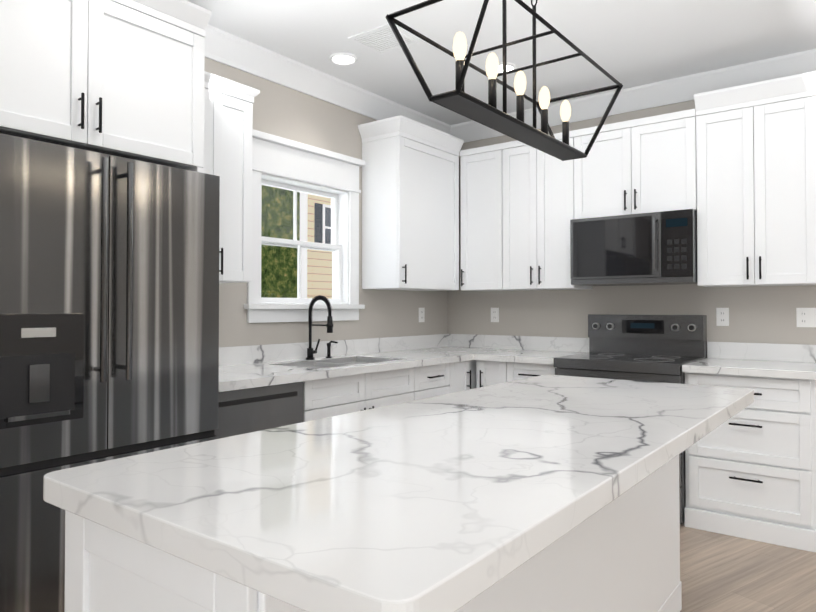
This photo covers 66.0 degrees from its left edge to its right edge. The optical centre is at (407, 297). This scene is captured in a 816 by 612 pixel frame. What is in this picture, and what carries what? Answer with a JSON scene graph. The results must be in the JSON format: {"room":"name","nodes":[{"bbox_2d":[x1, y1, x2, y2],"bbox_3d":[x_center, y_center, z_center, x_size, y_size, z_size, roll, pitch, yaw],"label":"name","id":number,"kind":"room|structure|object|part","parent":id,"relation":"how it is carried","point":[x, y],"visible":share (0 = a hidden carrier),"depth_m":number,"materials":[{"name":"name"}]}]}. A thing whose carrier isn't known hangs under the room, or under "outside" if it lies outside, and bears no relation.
{"room":"kitchen","nodes":[
{"label":"kitchen","id":0,"kind":"room"},
{"bbox_2d":[0,0,210,172],"bbox_3d":[-1.403,0.030,2.465,0.672,2.500,0.990,-1,-1,37],"label":"wall cabinet","id":1,"kind":"object","parent":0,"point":[123,78],"visible":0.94,"depth_m":2.37,"materials":[{"name":"white wood"}]},
{"bbox_2d":[204,57,447,346],"bbox_3d":[-1.698,-0.085,2.761,0.150,2.740,6.500,-1,-1,37],"label":"wall","id":2,"kind":"structure","parent":0,"point":[287,113],"depth_m":4.11,"materials":[{"name":"grey paint"}]},
{"bbox_2d":[204,71,259,282],"bbox_3d":[-1.062,-0.578,3.168,0.372,1.000,0.505,-1,-1,37],"label":"upper cabinet","id":3,"kind":"object","parent":2,"relation":"attached to","point":[228,120],"visible":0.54,"depth_m":3.16,"materials":[{"name":"white wood"}]},
{"bbox_2d":[244,129,364,322],"bbox_3d":[-0.683,-0.403,4.055,0.198,1.118,1.010,-1,-1,37],"label":"window","id":4,"kind":"structure","parent":2,"relation":"in","point":[278,156],"depth_m":4.06,"materials":[{"name":"white wood"}]},
{"bbox_3d":[-0.719,-0.344,4.082,0.080,0.756,0.756,-1,-1,37],"label":"window sash","id":5,"kind":"part","parent":4,"relation":"part of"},
{"bbox_2d":[204,24,451,134],"bbox_3d":[-1.599,-1.389,2.707,0.100,0.135,6.500,-1,-1,37],"label":"crown molding","id":6,"kind":"structure","parent":2,"relation":"attached to","point":[230,50],"depth_m":3.92,"materials":[{"name":"white wood"}]},
{"bbox_2d":[358,115,463,290],"bbox_3d":[0.037,-0.630,4.601,0.382,1.150,0.787,-1,-1,37],"label":"upper cabinet","id":7,"kind":"object","parent":2,"relation":"attached to","point":[410,205],"visible":1,"depth_m":4.40,"materials":[{"name":"white wood"}]},
{"bbox_2d":[419,308,424,321],"bbox_3d":[0.108,0.141,4.996,0.008,0.116,0.072,-1,-1,37],"label":"electrical outlet plate","id":8,"kind":"object","parent":2,"relation":"attached to","point":[421,310],"depth_m":4.99,"materials":[{"name":"white plastic"}]},
{"bbox_2d":[187,0,815,124],"bbox_3d":[0.349,-1.530,1.223,5.300,0.100,6.800,-1,-1,37],"label":"ceiling","id":9,"kind":"structure","parent":0,"point":[629,43],"depth_m":3.50,"materials":[{"name":"white paint"}]},
{"bbox_2d":[329,52,357,64],"bbox_3d":[-0.388,-1.435,3.784,0.171,0.024,0.171,-1,-1,37],"label":"recessed light","id":10,"kind":"object","parent":9,"relation":"in","point":[341,58],"visible":0.94,"depth_m":3.77,"materials":[{"name":"white plastic"}]},
{"bbox_2d":[348,24,417,54],"bbox_3d":[-0.138,-1.439,3.518,0.280,0.008,0.280,-1,-1,37],"label":"ceiling vent","id":11,"kind":"object","parent":9,"relation":"in","point":[381,39],"visible":0.9,"depth_m":3.51,"materials":[{"name":"white metal"}]},
{"bbox_2d":[385,0,622,160],"bbox_3d":[0.332,-0.976,1.868,0.321,0.986,0.874,-1,-1,37],"label":"pendant chandelier","id":12,"kind":"object","parent":9,"relation":"hanging from","point":[459,100],"visible":1,"depth_m":1.78,"materials":[{"name":"black metal"}]},
{"bbox_2d":[498,62,515,72],"bbox_3d":[0.591,-1.432,3.929,0.171,0.024,0.171,-1,-1,37],"label":"recessed light","id":13,"kind":"object","parent":9,"relation":"in","point":[511,66],"visible":0.42,"depth_m":3.90,"materials":[{"name":"white plastic"}]},
{"bbox_2d":[448,100,815,344],"bbox_3d":[2.366,-0.067,3.842,5.300,2.740,0.150,-1,-1,37],"label":"wall","id":14,"kind":"structure","parent":0,"point":[762,314],"depth_m":4.38,"materials":[{"name":"grey paint"}]},
{"bbox_2d":[460,142,511,290],"bbox_3d":[0.671,-0.589,4.834,0.422,1.075,0.337,-1,-1,37],"label":"upper cabinet","id":15,"kind":"object","parent":14,"relation":"attached to","point":[485,171],"depth_m":4.70,"materials":[{"name":"white wood"}]},
{"bbox_2d":[491,308,498,321],"bbox_3d":[0.692,0.142,5.018,0.072,0.116,0.008,-1,-1,37],"label":"electrical outlet plate","id":16,"kind":"object","parent":14,"relation":"attached to","point":[494,311],"depth_m":5.01,"materials":[{"name":"white plastic"}]},
{"bbox_2d":[508,129,591,290],"bbox_3d":[1.010,-0.593,4.576,0.666,1.075,0.337,-1,-1,37],"label":"upper cabinet","id":17,"kind":"object","parent":14,"relation":"attached to","point":[548,190],"depth_m":4.41,"materials":[{"name":"white wood"}]},
{"bbox_2d":[452,49,815,142],"bbox_3d":[2.294,-1.371,3.761,4.770,0.135,0.100,-1,-1,37],"label":"crown molding","id":18,"kind":"structure","parent":14,"relation":"attached to","point":[680,89],"depth_m":4.20,"materials":[{"name":"white wood"}]},
{"bbox_2d":[584,107,699,217],"bbox_3d":[1.538,-0.831,4.177,0.774,0.613,0.337,-1,-1,37],"label":"upper cabinet","id":19,"kind":"object","parent":14,"relation":"attached to","point":[647,164],"depth_m":4.00,"materials":[{"name":"white wood"}]},
{"bbox_2d":[570,209,696,285],"bbox_3d":[1.503,-0.303,4.123,0.768,0.436,0.450,-1,-1,37],"label":"microwave","id":20,"kind":"object","parent":19,"relation":"attached to","point":[655,248],"visible":0.98,"depth_m":3.95,"materials":[{"name":"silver metal"}]},
{"bbox_2d":[716,308,728,325],"bbox_3d":[2.009,0.125,4.013,0.072,0.116,0.008,-1,-1,37],"label":"electrical outlet plate","id":21,"kind":"object","parent":14,"relation":"attached to","point":[722,314],"depth_m":4.01,"materials":[{"name":"white plastic"}]},
{"bbox_2d":[696,87,815,286],"bbox_3d":[2.069,-0.599,3.768,0.675,1.060,0.337,-1,-1,37],"label":"upper cabinet","id":22,"kind":"object","parent":14,"relation":"attached to","point":[734,167],"depth_m":3.60,"materials":[{"name":"white wood"}]},
{"bbox_2d":[796,308,815,326],"bbox_3d":[2.385,0.121,3.726,0.144,0.116,0.008,-1,-1,37],"label":"electrical outlet plate","id":23,"kind":"object","parent":14,"relation":"attached to","point":[805,317],"depth_m":3.74,"materials":[{"name":"white plastic"}]},
{"bbox_2d":[680,522,815,611],"bbox_3d":[0.349,1.309,1.176,5.300,0.100,6.800,-1,-1,37],"label":"floor","id":24,"kind":"structure","parent":0,"point":[719,572],"depth_m":2.91,"materials":[{"name":"brown wood"}]},
{"bbox_2d":[0,133,219,611],"bbox_3d":[-1.329,0.393,2.397,0.862,1.772,0.906,-1,-1,37],"label":"fridge","id":25,"kind":"object","parent":24,"relation":"on","point":[109,307],"visible":0.83,"depth_m":2.12,"materials":[{"name":"black metal"}]},
{"bbox_2d":[215,381,303,438],"bbox_3d":[-0.943,0.855,3.104,0.610,0.872,0.597,-1,-1,37],"label":"dishwasher","id":26,"kind":"object","parent":24,"relation":"on","point":[245,411],"visible":0.21,"depth_m":2.94,"materials":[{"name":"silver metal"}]},
{"bbox_2d":[304,367,415,421],"bbox_3d":[-0.481,0.864,3.712,0.607,0.874,0.922,-1,-1,37],"label":"base cabinet","id":27,"kind":"object","parent":24,"relation":"on","point":[329,397],"depth_m":3.48,"materials":[{"name":"white wood"}]},
{"bbox_2d":[64,459,681,611],"bbox_3d":[0.218,0.834,1.904,0.609,0.875,2.201,-1,-1,37],"label":"kitchen island","id":28,"kind":"object","parent":24,"relation":"on","point":[627,559],"depth_m":1.60,"materials":[{"name":"white wood"}]},
{"bbox_2d":[43,375,753,611],"bbox_3d":[0.324,0.371,1.827,0.880,0.047,2.250,-1,-1,37],"label":"island countertop","id":29,"kind":"structure","parent":28,"relation":"on","point":[431,504],"depth_m":1.13,"materials":[{"name":"white stone"}]},
{"bbox_2d":[416,362,455,399],"bbox_3d":[-0.081,0.872,4.236,0.607,0.874,0.514,-1,-1,37],"label":"base cabinet","id":30,"kind":"object","parent":24,"relation":"on","point":[439,379],"depth_m":4.08,"materials":[{"name":"white wood"}]},
{"bbox_2d":[456,360,471,391],"bbox_3d":[0.116,0.876,4.494,0.607,0.874,0.249,-1,-1,37],"label":"base cabinet","id":31,"kind":"object","parent":24,"relation":"on","point":[463,368],"depth_m":4.36,"materials":[{"name":"white wood"}]},
{"bbox_2d":[472,360,475,388],"bbox_3d":[0.367,0.882,4.823,0.607,0.874,0.687,-1,-1,37],"label":"base cabinet","id":32,"kind":"object","parent":24,"relation":"on","point":[473,361],"depth_m":4.50,"materials":[{"name":"white"}]},
{"bbox_2d":[219,334,474,391],"bbox_3d":[-0.255,0.358,3.973,0.660,0.145,2.806,-1,-1,37],"label":"countertop","id":33,"kind":"structure","parent":32,"relation":"on","point":[247,366],"depth_m":3.85,"materials":[{"name":"stone"}]},
{"bbox_2d":[306,295,332,359],"bbox_3d":[-0.533,0.188,3.885,0.219,0.400,0.094,-1,-1,37],"label":"faucet","id":34,"kind":"object","parent":33,"relation":"on","point":[310,350],"visible":1,"depth_m":3.90,"materials":[{"name":"black metal"}]},
{"bbox_2d":[326,341,337,357],"bbox_3d":[-0.487,0.335,4.032,0.096,0.111,0.040,-1,-1,37],"label":"soap dispenser","id":35,"kind":"object","parent":33,"relation":"on","point":[329,350],"visible":1,"depth_m":4.04,"materials":[{"name":"black metal"}]},
{"bbox_2d":[476,360,555,387],"bbox_3d":[0.888,0.876,4.453,0.620,0.874,0.642,-1,-1,37],"label":"base cabinet","id":36,"kind":"object","parent":24,"relation":"on","point":[488,373],"visible":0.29,"depth_m":4.27,"materials":[{"name":"white wood"}]},
{"bbox_2d":[475,334,588,364],"bbox_3d":[0.889,0.365,4.439,0.593,0.145,0.676,-1,-1,37],"label":"countertop","id":37,"kind":"structure","parent":36,"relation":"on","point":[503,348],"depth_m":4.64,"materials":[{"name":"stone"}]},
{"bbox_2d":[554,314,706,524],"bbox_3d":[1.413,0.710,4.002,0.758,1.190,0.720,-1,-1,37],"label":"range","id":38,"kind":"object","parent":24,"relation":"on","point":[657,348],"visible":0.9,"depth_m":4.06,"materials":[{"name":"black metal"}]},
{"bbox_2d":[684,372,815,552],"bbox_3d":[1.998,0.862,3.604,0.642,0.874,0.644,-1,-1,37],"label":"base cabinet","id":39,"kind":"object","parent":24,"relation":"on","point":[750,471],"visible":0.83,"depth_m":3.34,"materials":[{"name":"white wood"}]},
{"bbox_2d":[682,341,815,379],"bbox_3d":[2.001,0.352,3.609,0.650,0.146,0.647,-1,-1,37],"label":"countertop","id":40,"kind":"structure","parent":39,"relation":"on","point":[790,361],"depth_m":3.71,"materials":[{"name":"stone"}]},
{"label":"outside","id":41,"kind":"structure","parent":0,"visible":0},
{"bbox_2d":[261,185,331,298],"bbox_3d":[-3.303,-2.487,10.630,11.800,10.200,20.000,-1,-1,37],"label":"window glass","id":42,"kind":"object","parent":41,"point":[283,256],"depth_m":15.06,"materials":[{"name":"clear glass"}]}
]}

